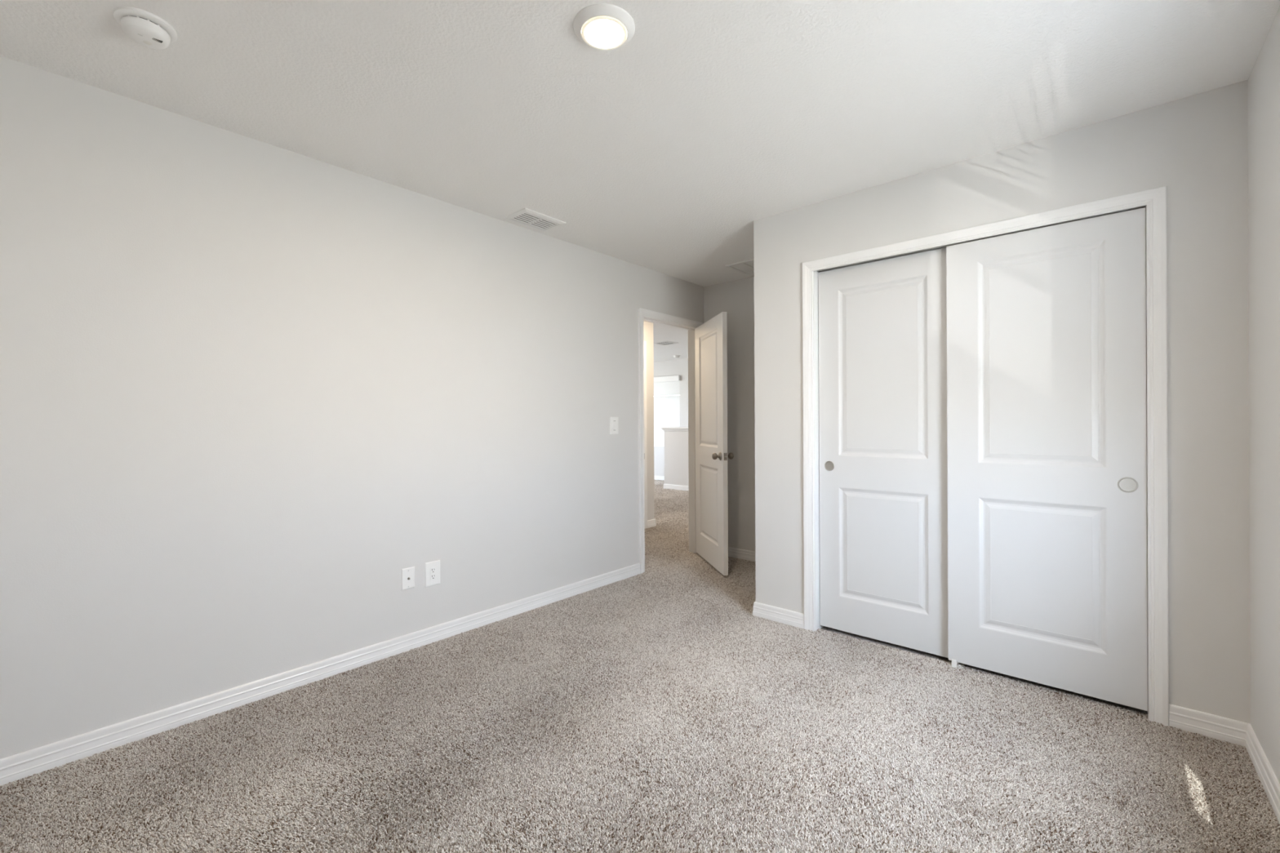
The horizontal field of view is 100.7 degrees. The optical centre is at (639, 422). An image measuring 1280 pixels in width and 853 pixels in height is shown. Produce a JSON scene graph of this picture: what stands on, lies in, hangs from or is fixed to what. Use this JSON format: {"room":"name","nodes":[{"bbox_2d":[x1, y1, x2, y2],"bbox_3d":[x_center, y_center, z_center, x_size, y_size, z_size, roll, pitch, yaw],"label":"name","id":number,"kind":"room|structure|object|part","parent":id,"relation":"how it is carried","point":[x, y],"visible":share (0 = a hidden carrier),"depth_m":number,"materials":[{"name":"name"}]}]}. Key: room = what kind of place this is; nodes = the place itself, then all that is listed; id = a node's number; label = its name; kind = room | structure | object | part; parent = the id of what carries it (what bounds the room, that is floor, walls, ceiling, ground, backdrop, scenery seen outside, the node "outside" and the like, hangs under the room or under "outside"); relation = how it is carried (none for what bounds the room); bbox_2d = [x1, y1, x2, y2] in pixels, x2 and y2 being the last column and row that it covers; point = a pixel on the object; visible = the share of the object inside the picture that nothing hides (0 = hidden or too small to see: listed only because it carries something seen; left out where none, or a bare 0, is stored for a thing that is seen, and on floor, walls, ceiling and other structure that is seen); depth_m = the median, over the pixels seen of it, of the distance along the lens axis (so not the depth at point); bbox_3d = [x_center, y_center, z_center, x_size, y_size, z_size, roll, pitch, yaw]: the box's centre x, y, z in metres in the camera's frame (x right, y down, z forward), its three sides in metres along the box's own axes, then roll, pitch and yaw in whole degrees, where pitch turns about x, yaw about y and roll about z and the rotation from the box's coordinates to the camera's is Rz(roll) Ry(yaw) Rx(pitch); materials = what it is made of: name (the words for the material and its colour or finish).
{"room":"empty bedroom","nodes":[
{"label":"empty bedroom","id":0,"kind":"room"},
{"bbox_2d":[0,55,703,759],"bbox_3d":[-0.973,-0.008,3.196,0.115,2.460,4.840,0,0,41],"label":"wall","id":1,"kind":"structure","parent":0,"point":[249,386],"depth_m":2.32,"materials":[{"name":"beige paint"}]},
{"bbox_2d":[0,563,640,786],"bbox_3d":[-1.221,1.168,2.810,0.014,0.092,3.693,0,0,41],"label":"baseboard","id":2,"kind":"structure","parent":1,"relation":"attached to","point":[17,766],"depth_m":2.31,"materials":[{"name":"white wood"}]},
{"bbox_2d":[401,566,414,591],"bbox_3d":[-1.224,0.828,2.809,0.015,0.112,0.070,0,0,41],"label":"outlet","id":3,"kind":"object","parent":1,"relation":"attached to","point":[407,574],"visible":1,"depth_m":2.81,"materials":[{"name":"white plastic"}]},
{"bbox_2d":[425,560,439,586],"bbox_3d":[-1.137,0.830,2.913,0.008,0.131,0.086,0,0,41],"label":"power outlet","id":4,"kind":"object","parent":1,"relation":"attached to","point":[432,568],"visible":1,"depth_m":2.91,"materials":[{"name":"white plastic"}]},
{"bbox_2d":[430,567,435,580],"bbox_3d":[-1.135,0.830,2.911,0.002,0.067,0.033,0,0,41],"label":"receptacle","id":5,"kind":"object","parent":4,"relation":"attached to","point":[433,570],"depth_m":2.91,"materials":[{"name":"white plastic"}]},
{"bbox_2d":[609,417,618,434],"bbox_3d":[-0.191,0.025,3.988,0.010,0.131,0.088,0,0,41],"label":"light switch","id":6,"kind":"object","parent":1,"relation":"attached to","point":[614,421],"visible":1,"depth_m":3.98,"materials":[{"name":"white plastic"}]},
{"bbox_2d":[638,307,702,573],"bbox_3d":[0.240,0.148,4.572,0.147,2.111,0.888,0,0,41],"label":"door frame","id":7,"kind":"structure","parent":1,"relation":"attached to","point":[646,315],"depth_m":4.51,"materials":[{"name":"white wood"}]},
{"bbox_3d":[0.191,0.149,4.615,0.016,2.111,0.888,0,0,41],"label":"casing","id":8,"kind":"part","parent":7,"relation":"part of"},
{"bbox_2d":[694,311,733,575],"bbox_3d":[0.587,0.164,4.441,0.169,2.022,0.776,0,0,-10],"label":"door","id":9,"kind":"structure","parent":1,"relation":"in","point":[711,336],"depth_m":4.33,"materials":[{"name":"white wood"}]},
{"bbox_3d":[0.585,0.264,4.118,0.048,0.054,0.054,0,0,-10],"label":"knob","id":10,"kind":"part","parent":9,"relation":"part of","materials":[{"name":"silver metal"}]},
{"bbox_3d":[0.704,0.263,4.140,0.048,0.054,0.054,0,0,-10],"label":"knob","id":11,"kind":"part","parent":9,"relation":"part of","materials":[{"name":"silver metal"}]},
{"bbox_2d":[0,480,1279,852],"bbox_3d":[-0.430,1.261,5.717,10.189,0.110,9.500,0,0,41],"label":"floor","id":12,"kind":"structure","parent":0,"point":[651,711],"depth_m":1.89,"materials":[{"name":"carpet"}]},
{"bbox_2d":[950,658,965,668],"bbox_3d":[1.565,1.176,2.612,0.052,0.046,0.104,0,0,41],"label":"guide","id":13,"kind":"object","parent":12,"relation":"on","point":[954,664],"visible":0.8,"depth_m":2.58,"materials":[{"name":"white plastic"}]},
{"bbox_2d":[0,0,1279,361],"bbox_3d":[-0.601,-1.303,5.853,9.769,0.120,9.500,0,0,41],"label":"ceiling","id":14,"kind":"structure","parent":0,"point":[661,151],"depth_m":1.95,"materials":[{"name":"paint"}]},
{"bbox_2d":[112,5,177,48],"bbox_3d":[-1.530,-1.208,1.645,0.147,0.051,0.147,0,0,41],"label":"smoke detector","id":15,"kind":"object","parent":14,"relation":"attached to","point":[146,28],"visible":1,"depth_m":1.62,"materials":[{"name":"white plastic"}]},
{"bbox_2d":[504,207,565,231],"bbox_3d":[-0.640,-1.234,3.251,0.210,0.011,0.308,0,0,41],"label":"ceiling vent","id":16,"kind":"object","parent":14,"relation":"in","point":[526,216],"visible":1,"depth_m":3.23,"materials":[{"name":"white metal"}]},
{"bbox_3d":[-0.729,-1.230,3.244,0.014,0.003,0.119,0,0,41],"label":"blade","id":17,"kind":"part","parent":16,"relation":"part of","materials":[{"name":"white metal"}]},
{"bbox_3d":[-0.710,-1.230,3.227,0.014,0.003,0.119,0,0,41],"label":"blade","id":18,"kind":"part","parent":16,"relation":"part of","materials":[{"name":"white metal"}]},
{"bbox_3d":[-0.692,-1.230,3.211,0.014,0.003,0.119,0,0,41],"label":"blade","id":19,"kind":"part","parent":16,"relation":"part of","materials":[{"name":"white metal"}]},
{"bbox_3d":[-0.673,-1.230,3.194,0.014,0.003,0.119,0,0,41],"label":"blade","id":20,"kind":"part","parent":16,"relation":"part of","materials":[{"name":"white metal"}]},
{"bbox_3d":[-0.654,-1.230,3.178,0.014,0.003,0.119,0,0,41],"label":"blade","id":21,"kind":"part","parent":16,"relation":"part of","materials":[{"name":"white metal"}]},
{"bbox_3d":[-0.635,-1.231,3.161,0.014,0.003,0.119,0,0,41],"label":"blade","id":22,"kind":"part","parent":16,"relation":"part of","materials":[{"name":"white metal"}]},
{"bbox_3d":[-0.644,-1.231,3.341,0.014,0.003,0.119,0,0,41],"label":"blade","id":23,"kind":"part","parent":16,"relation":"part of","materials":[{"name":"white metal"}]},
{"bbox_3d":[-0.625,-1.231,3.324,0.014,0.003,0.119,0,0,41],"label":"blade","id":24,"kind":"part","parent":16,"relation":"part of","materials":[{"name":"white metal"}]},
{"bbox_3d":[-0.588,-1.231,3.291,0.014,0.003,0.119,0,0,41],"label":"blade","id":25,"kind":"part","parent":16,"relation":"part of","materials":[{"name":"white metal"}]},
{"bbox_3d":[-0.569,-1.231,3.275,0.014,0.003,0.119,0,0,41],"label":"blade","id":26,"kind":"part","parent":16,"relation":"part of","materials":[{"name":"white metal"}]},
{"bbox_3d":[-0.550,-1.231,3.258,0.014,0.003,0.119,0,0,41],"label":"blade","id":27,"kind":"part","parent":16,"relation":"part of","materials":[{"name":"white metal"}]},
{"bbox_2d":[573,3,635,50],"bbox_3d":[-0.112,-1.230,1.668,0.193,0.022,0.193,0,0,41],"label":"recessed light","id":28,"kind":"object","parent":14,"relation":"in","point":[599,26],"visible":1,"depth_m":1.64,"materials":[{"name":"white plastic"}]},
{"bbox_2d":[653,341,678,345],"bbox_3d":[0.406,-1.246,8.364,0.300,0.011,0.300,0,0,41],"label":"ceiling vent","id":29,"kind":"object","parent":14,"relation":"in","point":[664,343],"visible":0.99,"depth_m":8.33,"materials":[{"name":"white metal"}]},
{"bbox_2d":[672,355,680,358],"bbox_3d":[0.686,-1.230,9.983,0.150,0.048,0.150,0,0,41],"label":"smoke detector","id":30,"kind":"object","parent":14,"relation":"attached to","point":[673,356],"visible":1,"depth_m":9.94,"materials":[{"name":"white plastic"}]},
{"bbox_2d":[725,258,754,274],"bbox_3d":[0.984,-1.244,4.149,0.554,0.010,0.304,0,0,41],"label":"ceiling vent","id":31,"kind":"object","parent":14,"relation":"in","point":[745,267],"visible":0.38,"depth_m":4.23,"materials":[{"name":"white metal"}]},
{"bbox_3d":[0.842,-1.245,4.274,0.118,0.004,0.252,0,0,41],"label":"grille panel","id":32,"kind":"part","parent":31,"relation":"part of","materials":[{"name":"white metal"}]},
{"bbox_3d":[0.937,-1.245,4.191,0.118,0.004,0.252,0,0,41],"label":"grille panel","id":33,"kind":"part","parent":31,"relation":"part of","materials":[{"name":"white metal"}]},
{"bbox_2d":[643,320,654,520],"bbox_3d":[-1.034,-0.010,4.829,0.115,2.460,3.480,0,0,41],"label":"wall","id":34,"kind":"structure","parent":0,"point":[647,326],"depth_m":6.05,"materials":[{"name":"beige paint"}]},
{"bbox_2d":[643,340,647,528],"bbox_3d":[-0.216,0.147,5.657,0.016,2.117,0.877,0,0,41],"label":"door frame","id":35,"kind":"structure","parent":34,"relation":"attached to","point":[644,342],"depth_m":5.96,"materials":[{"name":"white wood"}]},
{"bbox_2d":[647,519,656,528],"bbox_3d":[0.088,1.157,6.086,0.130,0.092,0.150,0,0,41],"label":"baseboard","id":36,"kind":"structure","parent":34,"relation":"attached to","point":[651,523],"depth_m":6.04,"materials":[{"name":"white wood"}]},
{"bbox_2d":[653,358,688,476],"bbox_3d":[1.214,-0.028,10.292,6.445,2.460,0.150,0,0,41],"label":"wall","id":37,"kind":"structure","parent":0,"point":[677,366],"depth_m":10.63,"materials":[{"name":"beige paint"}]},
{"bbox_2d":[653,475,664,480],"bbox_3d":[1.122,1.147,10.270,6.100,0.092,0.014,0,0,41],"label":"baseboard","id":38,"kind":"structure","parent":37,"relation":"attached to","point":[655,477],"depth_m":10.90,"materials":[{"name":"white wood"}]},
{"bbox_2d":[653,375,679,445],"bbox_3d":[0.466,-0.222,10.854,0.910,1.415,0.117,0,0,41],"label":"window","id":39,"kind":"structure","parent":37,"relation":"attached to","point":[666,406],"depth_m":10.84,"materials":[{"name":"white glass"}]},
{"bbox_2d":[664,431,688,486],"bbox_3d":[1.626,0.675,8.553,3.068,1.055,0.120,0,0,41],"label":"wall","id":40,"kind":"structure","parent":0,"point":[676,442],"depth_m":9.34,"materials":[{"name":"beige paint"}]},
{"bbox_2d":[661,426,688,431],"bbox_3d":[1.608,0.114,8.566,3.107,0.066,0.200,0,0,41],"label":"trim","id":41,"kind":"structure","parent":40,"relation":"on","point":[664,428],"depth_m":9.32,"materials":[{"name":"white wood"}]},
{"bbox_2d":[663,484,688,490],"bbox_3d":[1.618,1.147,8.553,3.082,0.092,0.134,0,0,41],"label":"baseboard","id":42,"kind":"structure","parent":40,"relation":"attached to","point":[665,486],"depth_m":9.33,"materials":[{"name":"white wood"}]},
{"bbox_2d":[703,276,755,551],"bbox_3d":[1.866,-0.024,3.844,3.289,2.460,0.115,0,0,41],"label":"wall","id":43,"kind":"structure","parent":0,"point":[735,298],"depth_m":4.64,"materials":[{"name":"beige paint"}]},
{"bbox_2d":[728,546,755,561],"bbox_3d":[1.026,1.154,4.503,1.145,0.092,0.014,0,0,41],"label":"baseboard","id":44,"kind":"structure","parent":43,"relation":"attached to","point":[734,553],"depth_m":4.62,"materials":[{"name":"white wood"}]},
{"bbox_2d":[753,80,1250,724],"bbox_3d":[1.551,-0.021,2.618,2.141,2.460,0.115,0,0,41],"label":"wall","id":45,"kind":"structure","parent":0,"point":[1195,146],"depth_m":2.07,"materials":[{"name":"beige paint"}]},
{"bbox_2d":[817,205,1145,271],"bbox_3d":[1.541,-0.878,2.614,1.376,0.020,0.096,0,0,41],"label":"door track","id":46,"kind":"object","parent":45,"relation":"attached to","point":[1143,206],"visible":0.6,"depth_m":2.62,"materials":[{"name":"metal"}]},
{"bbox_2d":[817,248,948,657],"bbox_3d":[1.311,0.153,2.854,0.700,2.042,0.038,0,0,41],"label":"door","id":47,"kind":"structure","parent":46,"relation":"hanging from","point":[882,324],"depth_m":2.83,"materials":[{"name":"white wood"}]},
{"bbox_3d":[1.083,0.249,3.033,0.057,0.057,0.003,0,0,41],"label":"finger pull","id":48,"kind":"part","parent":47,"relation":"part of","materials":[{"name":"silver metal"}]},
{"bbox_2d":[946,207,1147,711],"bbox_3d":[1.780,0.150,2.377,0.706,2.024,0.038,0,0,41],"label":"door","id":49,"kind":"structure","parent":46,"relation":"hanging from","point":[1046,427],"depth_m":2.33,"materials":[{"name":"white wood"}]},
{"bbox_3d":[1.992,0.256,2.168,0.063,0.063,0.003,0,0,41],"label":"finger pull","id":50,"kind":"part","parent":49,"relation":"part of","materials":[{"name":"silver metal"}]},
{"bbox_2d":[802,186,1168,726],"bbox_3d":[1.543,0.139,2.615,1.494,2.121,0.131,0,0,41],"label":"door frame","id":51,"kind":"structure","parent":45,"relation":"attached to","point":[1154,200],"depth_m":2.11,"materials":[{"name":"white wood"}]},
{"bbox_2d":[1248,5,1279,783],"bbox_3d":[1.518,-0.019,1.002,0.160,2.460,4.840,0,0,41],"label":"wall","id":52,"kind":"structure","parent":0,"point":[1264,79],"depth_m":1.76,"materials":[{"name":"beige paint"}]},
{"bbox_2d":[1168,703,1279,823],"bbox_3d":[1.015,1.159,0.700,0.212,0.092,3.484,0,0,41],"label":"baseboard","id":53,"kind":"structure","parent":52,"relation":"attached to","point":[1218,727],"depth_m":1.96,"materials":[{"name":"white wood"}]},
{"bbox_3d":[1.164,-0.020,3.710,0.115,2.460,1.013,0,0,41],"label":"wall","id":54,"kind":"structure","parent":0,"visible":0},
{"bbox_2d":[752,601,804,628],"bbox_3d":[1.194,1.154,3.595,0.334,0.092,1.128,0,0,41],"label":"baseboard","id":55,"kind":"structure","parent":54,"relation":"attached to","point":[779,615],"depth_m":3.17,"materials":[{"name":"white wood"}]}
]}

